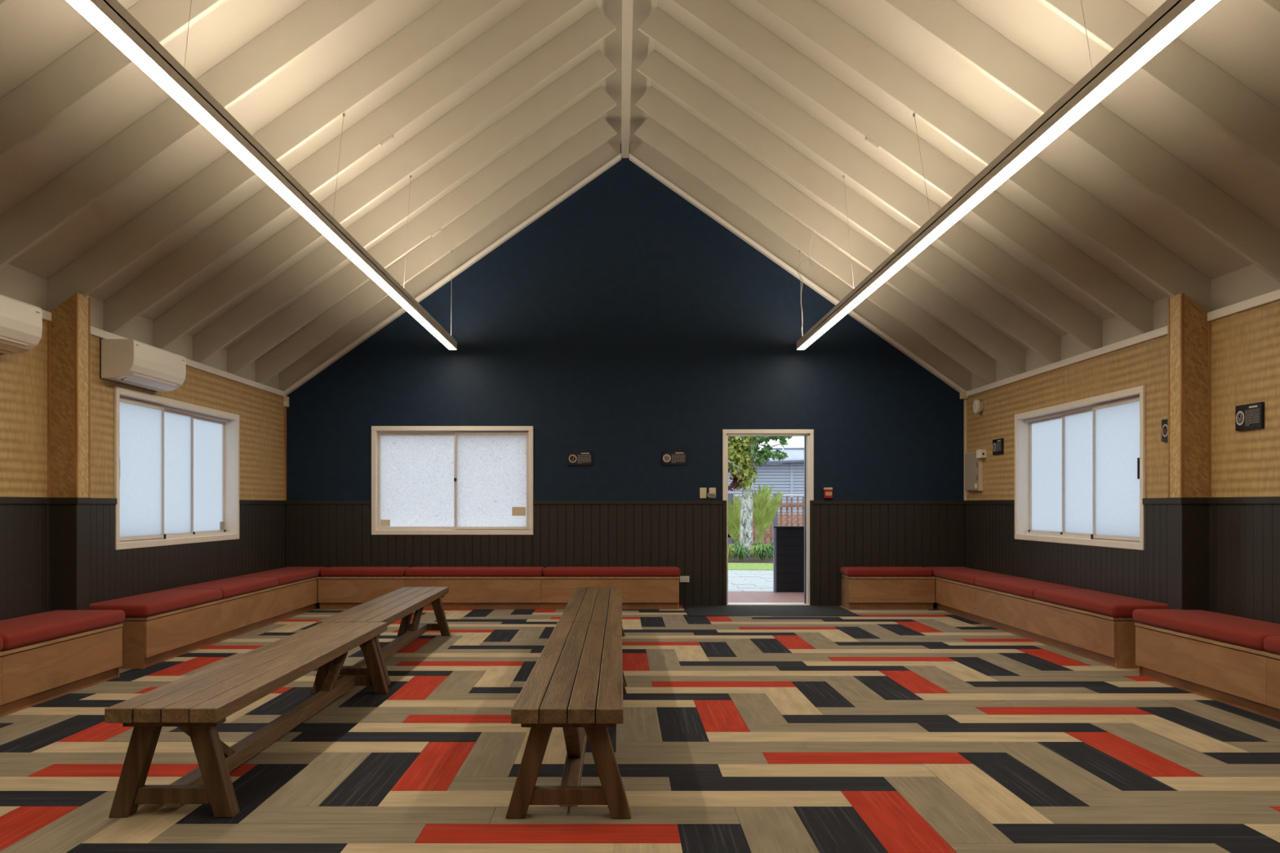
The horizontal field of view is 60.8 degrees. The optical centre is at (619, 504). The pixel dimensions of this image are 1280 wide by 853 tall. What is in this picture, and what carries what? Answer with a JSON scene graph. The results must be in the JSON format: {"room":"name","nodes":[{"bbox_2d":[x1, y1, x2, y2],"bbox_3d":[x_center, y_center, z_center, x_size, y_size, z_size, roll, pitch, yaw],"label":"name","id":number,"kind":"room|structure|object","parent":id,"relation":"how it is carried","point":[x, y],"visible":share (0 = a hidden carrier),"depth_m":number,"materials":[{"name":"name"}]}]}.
{"room":"community hall","nodes":[
{"label":"community hall","id":0,"kind":"room"},
{"bbox_2d":[0,309,286,620],"bbox_3d":[-4.295,-0.022,5.350,0.230,2.790,16.700,0,0,0],"label":"wall","id":1,"kind":"structure","parent":0,"point":[24,502],"depth_m":8.93,"materials":[{"name":"beige brick"}]},
{"bbox_2d":[0,293,42,355],"bbox_3d":[-4.071,-1.187,6.895,0.276,0.326,1.082,0,0,0],"label":"air conditioner","id":2,"kind":"object","parent":1,"relation":"attached to","point":[20,322],"visible":1,"depth_m":7.19,"materials":[{"name":"white plastic"}]},
{"bbox_2d":[47,292,92,611],"bbox_3d":[-4.099,-0.147,8.127,0.222,2.838,0.221,0,0,0],"label":"pillar","id":3,"kind":"structure","parent":1,"relation":"attached to","point":[68,330],"depth_m":8.03,"materials":[{"name":"brown wood"}]},
{"bbox_2d":[99,337,186,391],"bbox_3d":[-4.071,-1.187,9.360,0.276,0.326,1.072,0,0,0],"label":"air conditioner","id":4,"kind":"object","parent":1,"relation":"attached to","point":[127,362],"visible":1,"depth_m":9.04,"materials":[{"name":"white plastic"}]},
{"bbox_2d":[114,386,239,550],"bbox_3d":[-4.298,-0.306,10.534,0.224,1.366,2.932,0,0,0],"label":"window","id":5,"kind":"structure","parent":1,"relation":"in","point":[176,463],"depth_m":10.45,"materials":[{"name":"white glass"}]},
{"bbox_2d":[282,395,288,407],"bbox_3d":[-4.179,-1.292,13.652,0.059,0.130,0.089,0,0,0],"label":"sensor","id":6,"kind":"object","parent":1,"relation":"attached to","point":[285,399],"visible":1,"depth_m":13.61,"materials":[{"name":"beige plastic"}]},
{"bbox_2d":[285,142,964,605],"bbox_3d":[0.072,-1.683,13.785,8.964,6.112,0.230,0,0,0],"label":"wall","id":7,"kind":"structure","parent":0,"point":[624,324],"depth_m":13.70,"materials":[{"name":"blue paint"}]},
{"bbox_2d":[371,426,533,534],"bbox_3d":[-2.101,-0.306,13.788,2.032,1.366,0.224,0,0,0],"label":"window","id":8,"kind":"structure","parent":7,"relation":"in","point":[426,480],"depth_m":13.75,"materials":[{"name":"white glass"}]},
{"bbox_2d":[568,451,592,465],"bbox_3d":[-0.493,-0.583,13.688,0.312,0.176,0.025,0,0,0],"label":"plaque","id":9,"kind":"object","parent":7,"relation":"attached to","point":[575,458],"visible":1,"depth_m":13.68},
{"bbox_2d":[569,455,575,462],"bbox_3d":[-0.588,-0.581,13.676,0.077,0.077,0.001,0,0,0],"label":"picture","id":10,"kind":"object","parent":9,"relation":"attached to","point":[572,458],"depth_m":13.68},
{"bbox_2d":[577,454,591,463],"bbox_3d":[-0.443,-0.575,13.678,0.169,0.106,0.001,0,0,0],"label":"print","id":11,"kind":"object","parent":9,"relation":"attached to","point":[582,459],"depth_m":13.68},
{"bbox_2d":[662,451,686,465],"bbox_3d":[0.688,-0.588,13.688,0.312,0.176,0.025,0,0,0],"label":"plaque","id":12,"kind":"object","parent":7,"relation":"attached to","point":[668,458],"visible":1,"depth_m":13.68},
{"bbox_2d":[663,455,670,461],"bbox_3d":[0.593,-0.586,13.676,0.077,0.077,0.001,0,0,0],"label":"picture","id":13,"kind":"object","parent":12,"relation":"attached to","point":[666,458],"depth_m":13.68},
{"bbox_2d":[671,455,684,462],"bbox_3d":[0.739,-0.580,13.678,0.169,0.106,0.001,0,0,0],"label":"print","id":14,"kind":"object","parent":12,"relation":"attached to","point":[674,458],"depth_m":13.68},
{"bbox_2d":[680,576,688,582],"bbox_3d":[0.815,0.933,13.675,0.120,0.078,0.018,0,0,0],"label":"power outlet","id":15,"kind":"object","parent":7,"relation":"attached to","point":[682,579],"visible":0.98,"depth_m":13.67,"materials":[{"name":"white plastic"}]},
{"bbox_2d":[699,488,706,497],"bbox_3d":[1.050,-0.148,13.691,0.084,0.132,0.018,0,0,0],"label":"light switch","id":16,"kind":"object","parent":7,"relation":"attached to","point":[702,491],"visible":1,"depth_m":13.69,"materials":[{"name":"beige plastic"}]},
{"bbox_2d":[706,488,715,497],"bbox_3d":[1.155,-0.148,13.671,0.107,0.132,0.058,0,0,0],"label":"light switch","id":17,"kind":"object","parent":7,"relation":"attached to","point":[712,494],"visible":1,"depth_m":13.68,"materials":[{"name":"beige plastic"}]},
{"bbox_2d":[722,429,813,605],"bbox_3d":[1.866,0.168,13.798,1.142,2.230,0.244,0,0,0],"label":"door","id":18,"kind":"structure","parent":7,"relation":"in","point":[808,434],"depth_m":13.70,"materials":[{"name":"white paint"}]},
{"bbox_2d":[823,487,832,497],"bbox_3d":[2.616,-0.149,13.668,0.108,0.133,0.064,0,0,0],"label":"fire alarm call point","id":19,"kind":"object","parent":7,"relation":"attached to","point":[828,491],"visible":1,"depth_m":13.64,"materials":[{"name":"red plastic"}]},
{"bbox_2d":[960,391,968,500],"bbox_3d":[4.314,-0.732,13.647,0.079,1.351,0.094,0,0,0],"label":"trim","id":20,"kind":"structure","parent":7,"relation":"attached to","point":[962,395],"depth_m":13.66,"materials":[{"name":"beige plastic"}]},
{"bbox_2d":[0,0,1279,395],"bbox_3d":[0.070,-2.971,5.350,9.200,3.274,17.100,0,0,0],"label":"ceiling","id":21,"kind":"structure","parent":0,"point":[755,113],"depth_m":8.98,"materials":[{"name":"paint"}]},
{"bbox_2d":[64,0,457,349],"bbox_3d":[-2.001,-2.463,6.380,0.185,1.122,13.960,0,0,0],"label":"linear pendant light","id":22,"kind":"object","parent":21,"relation":"hanging from","point":[110,18],"visible":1,"depth_m":5.61,"materials":[{"name":"white"}]},
{"bbox_2d":[796,0,1221,349],"bbox_3d":[2.159,-2.463,6.380,0.221,1.122,13.960,0,0,0],"label":"linear pendant light","id":23,"kind":"object","parent":21,"relation":"hanging from","point":[1172,18],"visible":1,"depth_m":5.65,"materials":[{"name":"white"}]},
{"bbox_2d":[0,605,1279,852],"bbox_3d":[0.072,1.331,5.350,8.964,0.124,17.100,0,0,0],"label":"floor","id":24,"kind":"structure","parent":0,"point":[935,731],"depth_m":5.57,"materials":[{"name":"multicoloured carpet"}]},
{"bbox_2d":[0,623,123,717],"bbox_3d":[-3.917,1.073,6.450,0.517,0.400,3.160,0,0,0],"label":"seat","id":25,"kind":"object","parent":24,"relation":"on","point":[31,675],"visible":0.86,"depth_m":7.11,"materials":[{"name":"brown wood"}]},
{"bbox_2d":[0,636,3,651],"bbox_3d":[-3.909,0.823,5.675,0.531,0.098,1.582,0,0,0],"label":"seat cushion","id":26,"kind":"object","parent":25,"relation":"on","point":[1,638],"visible":1,"depth_m":6.43,"materials":[{"name":"red fabric"}]},
{"bbox_2d":[0,609,124,650],"bbox_3d":[-3.909,0.823,7.265,0.531,0.098,1.582,0,0,0],"label":"seat cushion","id":27,"kind":"object","parent":25,"relation":"on","point":[22,631],"visible":1,"depth_m":7.22,"materials":[{"name":"red fabric"}]},
{"bbox_2d":[119,575,320,668],"bbox_3d":[-3.917,1.073,11.052,0.517,0.400,5.224,0,0,0],"label":"seat","id":28,"kind":"object","parent":24,"relation":"on","point":[149,641],"visible":0.59,"depth_m":9.73,"materials":[{"name":"brown wood"}]},
{"bbox_2d":[89,589,222,617],"bbox_3d":[-3.909,0.823,9.210,0.531,0.098,1.612,0,0,0],"label":"seat cushion","id":29,"kind":"object","parent":28,"relation":"on","point":[149,604],"visible":0.72,"depth_m":8.90,"materials":[{"name":"red fabric"}]},
{"bbox_2d":[169,577,279,599],"bbox_3d":[-3.909,0.823,10.850,0.531,0.098,1.652,0,0,0],"label":"seat cushion","id":30,"kind":"object","parent":28,"relation":"on","point":[230,587],"visible":0.73,"depth_m":10.75,"materials":[{"name":"red fabric"}]},
{"bbox_2d":[235,566,327,586],"bbox_3d":[-3.909,0.823,12.672,0.531,0.098,1.976,0,0,0],"label":"seat cushion","id":31,"kind":"object","parent":28,"relation":"on","point":[287,575],"visible":0.59,"depth_m":12.45,"materials":[{"name":"red fabric"}]},
{"bbox_2d":[104,622,388,817],"bbox_3d":[-1.818,1.038,5.904,0.508,0.463,3.185,0,0,0],"label":"wooden bench","id":32,"kind":"object","parent":24,"relation":"on","point":[199,702],"visible":1,"depth_m":4.79,"materials":[{"name":"brown wood"}]},
{"bbox_2d":[316,586,450,685],"bbox_3d":[-1.885,1.038,9.119,0.508,0.463,3.185,0,0,0],"label":"wooden bench","id":33,"kind":"object","parent":24,"relation":"on","point":[401,603],"visible":0.7,"depth_m":9.05,"materials":[{"name":"brown wood"}]},
{"bbox_2d":[317,574,679,609],"bbox_3d":[-1.467,1.073,13.430,4.378,0.400,0.472,0,0,0],"label":"seat","id":34,"kind":"object","parent":24,"relation":"on","point":[542,592],"visible":0.59,"depth_m":13.20,"materials":[{"name":"brown wood"}]},
{"bbox_2d":[320,566,409,577],"bbox_3d":[-3.123,0.823,13.421,1.017,0.098,0.486,0,0,0],"label":"seat cushion","id":35,"kind":"object","parent":34,"relation":"on","point":[332,571],"visible":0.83,"depth_m":13.18,"materials":[{"name":"red fabric"}]},
{"bbox_2d":[404,566,544,577],"bbox_3d":[-1.772,0.823,13.421,1.669,0.098,0.486,0,0,0],"label":"seat cushion","id":36,"kind":"object","parent":34,"relation":"on","point":[415,571],"visible":0.89,"depth_m":13.18,"materials":[{"name":"red fabric"}]},
{"bbox_2d":[542,566,680,577],"bbox_3d":[-0.094,0.823,13.421,1.670,0.098,0.486,0,0,0],"label":"seat cushion","id":37,"kind":"object","parent":34,"relation":"on","point":[549,571],"visible":1,"depth_m":13.18,"materials":[{"name":"red fabric"}]},
{"bbox_2d":[505,622,631,818],"bbox_3d":[-0.207,1.038,5.889,0.508,0.463,3.185,0,0,0],"label":"wooden bench","id":38,"kind":"object","parent":24,"relation":"on","point":[575,685],"visible":1,"depth_m":4.47,"materials":[{"name":"brown wood"}]},
{"bbox_2d":[558,586,626,686],"bbox_3d":[-0.203,1.038,9.089,0.508,0.463,3.185,0,0,0],"label":"wooden bench","id":39,"kind":"object","parent":24,"relation":"on","point":[591,604],"visible":0.5,"depth_m":8.68,"materials":[{"name":"brown wood"}]},
{"bbox_2d":[682,605,861,616],"bbox_3d":[1.768,1.265,13.033,1.965,0.009,1.255,0,0,0],"label":"door mat","id":40,"kind":"object","parent":24,"relation":"on","point":[691,611],"visible":1,"depth_m":12.94,"materials":[{"name":"black plastic"}]},
{"bbox_2d":[841,574,935,609],"bbox_3d":[3.301,1.073,13.430,1.042,0.400,0.472,0,0,0],"label":"seat","id":41,"kind":"object","parent":24,"relation":"on","point":[857,593],"visible":0.91,"depth_m":13.20,"materials":[{"name":"brown wood"}]},
{"bbox_2d":[840,566,933,577],"bbox_3d":[3.277,0.823,13.421,1.037,0.098,0.486,0,0,0],"label":"seat cushion","id":42,"kind":"object","parent":41,"relation":"on","point":[851,571],"visible":1,"depth_m":13.18,"materials":[{"name":"red fabric"}]},
{"bbox_2d":[933,576,1137,668],"bbox_3d":[4.072,1.073,11.052,0.496,0.400,5.224,0,0,0],"label":"seat","id":43,"kind":"object","parent":24,"relation":"on","point":[1110,641],"visible":0.54,"depth_m":9.78,"materials":[{"name":"brown wood"}]},
{"bbox_2d":[925,566,1017,586],"bbox_3d":[4.063,0.823,12.687,0.510,0.098,1.946,0,0,0],"label":"seat cushion","id":44,"kind":"object","parent":43,"relation":"on","point":[959,574],"visible":0.54,"depth_m":12.45,"materials":[{"name":"red fabric"}]},
{"bbox_2d":[974,577,1084,599],"bbox_3d":[4.063,0.823,10.875,0.510,0.098,1.662,0,0,0],"label":"seat cushion","id":45,"kind":"object","parent":43,"relation":"on","point":[1024,587],"visible":0.76,"depth_m":10.75,"materials":[{"name":"red fabric"}]},
{"bbox_2d":[1034,589,1168,617],"bbox_3d":[4.063,0.823,9.220,0.510,0.098,1.632,0,0,0],"label":"seat cushion","id":46,"kind":"object","parent":43,"relation":"on","point":[1112,605],"visible":0.75,"depth_m":8.94,"materials":[{"name":"red fabric"}]},
{"bbox_2d":[1134,622,1279,721],"bbox_3d":[4.072,1.073,6.480,0.496,0.400,3.220,0,0,0],"label":"seat","id":47,"kind":"object","parent":24,"relation":"on","point":[1242,677],"visible":0.85,"depth_m":7.04,"materials":[{"name":"brown wood"}]},
{"bbox_2d":[1132,608,1279,650],"bbox_3d":[4.063,0.823,7.295,0.510,0.098,1.642,0,0,0],"label":"seat cushion","id":48,"kind":"object","parent":47,"relation":"on","point":[1236,630],"visible":1,"depth_m":7.19,"materials":[{"name":"red fabric"}]},
{"bbox_2d":[1263,635,1279,654],"bbox_3d":[4.063,0.823,5.675,0.510,0.098,1.582,0,0,0],"label":"seat cushion","id":49,"kind":"object","parent":47,"relation":"on","point":[1271,643],"visible":1,"depth_m":6.37,"materials":[{"name":"red fabric"}]},
{"bbox_2d":[964,288,1279,623],"bbox_3d":[4.439,-0.022,5.350,0.230,2.790,16.700,0,0,0],"label":"wall","id":50,"kind":"structure","parent":0,"point":[1244,502],"depth_m":8.77,"materials":[{"name":"beige brick"}]},
{"bbox_2d":[964,451,982,491],"bbox_3d":[4.320,-0.405,13.300,0.068,0.475,0.500,0,0,0],"label":"electrical box","id":51,"kind":"object","parent":50,"relation":"attached to","point":[973,465],"visible":0.99,"depth_m":13.22,"materials":[{"name":"beige plastic"}]},
{"bbox_2d":[973,399,983,413],"bbox_3d":[4.312,-1.183,13.100,0.083,0.170,0.170,0,0,0],"label":"fire alarm","id":52,"kind":"object","parent":50,"relation":"attached to","point":[978,406],"visible":1,"depth_m":13.05,"materials":[{"name":"white plastic"}]},
{"bbox_2d":[976,449,986,457],"bbox_3d":[4.311,-0.608,12.981,0.085,0.100,0.128,0,0,0],"label":"alarm keypad","id":53,"kind":"object","parent":50,"relation":"attached to","point":[980,453],"visible":1,"depth_m":12.92,"materials":[{"name":"white plastic"}]},
{"bbox_2d":[992,438,1004,454],"bbox_3d":[4.342,-0.667,12.500,0.025,0.176,0.312,0,0,0],"label":"plaque","id":54,"kind":"object","parent":50,"relation":"attached to","point":[997,444],"visible":1,"depth_m":12.47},
{"bbox_2d":[995,442,1001,452],"bbox_3d":[4.332,-0.659,12.450,0.001,0.106,0.169,0,0,0],"label":"print","id":55,"kind":"object","parent":54,"relation":"attached to","point":[998,445],"depth_m":12.45},
{"bbox_2d":[1014,385,1145,550],"bbox_3d":[4.442,-0.306,10.482,0.224,1.366,2.935,0,0,0],"label":"window","id":56,"kind":"structure","parent":50,"relation":"in","point":[1080,464],"depth_m":10.38,"materials":[{"name":"white glass"}]},
{"bbox_2d":[1161,418,1167,441],"bbox_3d":[4.342,-0.593,8.555,0.025,0.176,0.312,0,0,0],"label":"plaque","id":57,"kind":"object","parent":50,"relation":"attached to","point":[1164,422],"visible":0.23,"depth_m":8.66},
{"bbox_2d":[1162,425,1167,435],"bbox_3d":[4.330,-0.591,8.650,0.001,0.077,0.077,0,0,0],"label":"picture","id":58,"kind":"object","parent":57,"relation":"attached to","point":[1164,427],"depth_m":8.65},
{"bbox_2d":[1166,293,1211,611],"bbox_3d":[4.243,-0.145,8.127,0.222,2.836,0.221,0,0,0],"label":"pillar","id":59,"kind":"structure","parent":50,"relation":"attached to","point":[1188,329],"depth_m":8.03,"materials":[{"name":"brown wood"}]},
{"bbox_2d":[1235,401,1264,431],"bbox_3d":[4.342,-0.608,7.510,0.025,0.176,0.312,0,0,0],"label":"plaque","id":60,"kind":"object","parent":50,"relation":"attached to","point":[1247,416],"visible":1,"depth_m":7.49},
{"bbox_2d":[1236,413,1243,423],"bbox_3d":[4.330,-0.606,7.605,0.001,0.077,0.077,0,0,0],"label":"picture","id":61,"kind":"object","parent":60,"relation":"attached to","point":[1239,415],"depth_m":7.60},
{"bbox_2d":[1244,408,1259,426],"bbox_3d":[4.332,-0.600,7.460,0.001,0.106,0.169,0,0,0],"label":"print","id":62,"kind":"object","parent":60,"relation":"attached to","point":[1251,415],"depth_m":7.46},
{"label":"outside","id":63,"kind":"structure","parent":0,"visible":0},
{"bbox_2d":[728,539,773,563],"bbox_3d":[5.000,1.558,41.960,70.000,0.270,56.080,0,0,0],"label":"ground","id":64,"kind":"structure","parent":63,"point":[746,560],"depth_m":27.92,"materials":[{"name":"brown soil"}]},
{"bbox_2d":[728,546,737,560],"bbox_3d":[2.724,1.217,27.308,0.754,0.351,0.757,0,0,0],"label":"clump","id":65,"kind":"object","parent":64,"relation":"on","point":[731,550],"visible":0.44,"depth_m":27.20,"materials":[{"name":"green plant"}]},
{"bbox_2d":[728,494,741,542],"bbox_3d":[3.197,0.538,31.226,0.693,1.762,0.747,0,0,0],"label":"young palm","id":66,"kind":"object","parent":64,"relation":"on","point":[734,522],"visible":0.78,"depth_m":31.04,"materials":[{"name":"green plant"}]},
{"bbox_2d":[728,545,742,558],"bbox_3d":[2.983,1.217,28.181,0.744,0.350,0.737,0,0,0],"label":"clump","id":67,"kind":"object","parent":64,"relation":"on","point":[735,547],"visible":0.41,"depth_m":28.14,"materials":[{"name":"green plant"}]},
{"bbox_2d":[733,542,740,546],"bbox_3d":[3.304,1.217,30.395,0.686,0.352,0.737,0,0,37],"label":"clump","id":68,"kind":"object","parent":64,"relation":"on","point":[738,544],"visible":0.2,"depth_m":30.29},
{"bbox_2d":[732,546,751,560],"bbox_3d":[3.036,1.217,27.197,0.772,0.352,0.764,0,0,0],"label":"clump","id":69,"kind":"object","parent":64,"relation":"on","point":[740,552],"visible":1,"depth_m":27.11,"materials":[{"name":"green plant"}]},
{"bbox_2d":[747,545,760,559],"bbox_3d":[3.491,1.217,28.108,0.768,0.352,0.718,0,0,0],"label":"clump","id":70,"kind":"object","parent":64,"relation":"on","point":[753,547],"visible":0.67,"depth_m":28.01,"materials":[{"name":"green plant"}]},
{"bbox_2d":[753,542,764,547],"bbox_3d":[3.846,1.217,30.195,0.740,0.351,0.776,0,0,0],"label":"clump","id":71,"kind":"object","parent":64,"relation":"on","point":[759,543],"visible":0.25,"depth_m":30.09,"materials":[{"name":"green plant"}]},
{"bbox_2d":[728,435,792,557],"bbox_3d":[3.590,-0.662,29.563,2.400,4.233,2.405,0,0,0],"label":"tree","id":72,"kind":"object","parent":64,"relation":"on","point":[742,455],"visible":0.7,"depth_m":29.27,"materials":[{"name":"green plant"}]},
{"bbox_2d":[750,546,773,560],"bbox_3d":[3.565,1.216,27.213,0.731,0.352,0.742,0,0,0],"label":"clump","id":73,"kind":"object","parent":64,"relation":"on","point":[762,552],"visible":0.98,"depth_m":27.11,"materials":[{"name":"green plant"}]},
{"bbox_2d":[728,591,804,602],"bbox_3d":[2.200,1.389,15.060,4.400,0.208,2.280,0,0,0],"label":"deck","id":74,"kind":"object","parent":64,"relation":"on","point":[733,596],"visible":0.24,"depth_m":15.17,"materials":[{"name":"concrete"}]},
{"bbox_2d":[773,526,804,592],"bbox_3d":[3.314,0.801,16.030,2.092,0.967,0.090,0,0,0],"label":"slatted screen","id":75,"kind":"object","parent":74,"relation":"on","point":[788,541],"visible":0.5,"depth_m":16.00,"materials":[{"name":"black wood"}]},
{"bbox_2d":[728,448,804,539],"bbox_3d":[6.500,-0.542,46.688,15.000,3.869,6.425,0,0,0],"label":"house","id":76,"kind":"structure","parent":64,"relation":"on","point":[787,475],"depth_m":44.00,"materials":[{"name":"white plastic"}]},
{"bbox_2d":[728,493,804,545],"bbox_3d":[4.988,0.521,33.505,5.700,1.744,0.130,0,0,0],"label":"picket fence","id":77,"kind":"object","parent":64,"relation":"on","point":[731,496],"visible":0.25,"depth_m":33.48,"materials":[{"name":"white wood"}]},
{"bbox_2d":[752,483,785,542],"bbox_3d":[4.307,0.377,31.612,0.561,2.084,1.210,0,0,40],"label":"young palm","id":78,"kind":"object","parent":64,"relation":"on","point":[764,513],"visible":0.87,"depth_m":31.42,"materials":[{"name":"green plant"}]},
{"bbox_2d":[764,545,773,558],"bbox_3d":[3.908,1.217,28.212,0.747,0.352,0.737,0,0,0],"label":"clump","id":79,"kind":"object","parent":64,"relation":"on","point":[771,547],"visible":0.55,"depth_m":28.12,"materials":[{"name":"green plant"}]},
{"bbox_2d":[738,512,802,544],"bbox_3d":[6.100,0.833,36.505,4.200,1.120,0.110,0,0,0],"label":"brick wall","id":80,"kind":"structure","parent":64,"relation":"on","point":[784,514],"depth_m":36.45,"materials":[{"name":"red brick"}]},
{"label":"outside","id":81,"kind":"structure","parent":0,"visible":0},
{"bbox_2d":[728,563,773,570],"bbox_3d":[5.082,1.405,23.730,12.948,0.055,3.228,0,0,13],"label":"lawn","id":82,"kind":"structure","parent":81,"point":[748,566],"depth_m":24.19,"materials":[{"name":"green plant"}]},
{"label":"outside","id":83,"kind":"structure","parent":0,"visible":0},
{"bbox_2d":[728,569,773,591],"bbox_3d":[2.875,1.413,20.050,5.240,0.048,7.590,0,0,0],"label":"paving","id":84,"kind":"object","parent":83,"point":[738,580],"visible":0.16,"depth_m":20.01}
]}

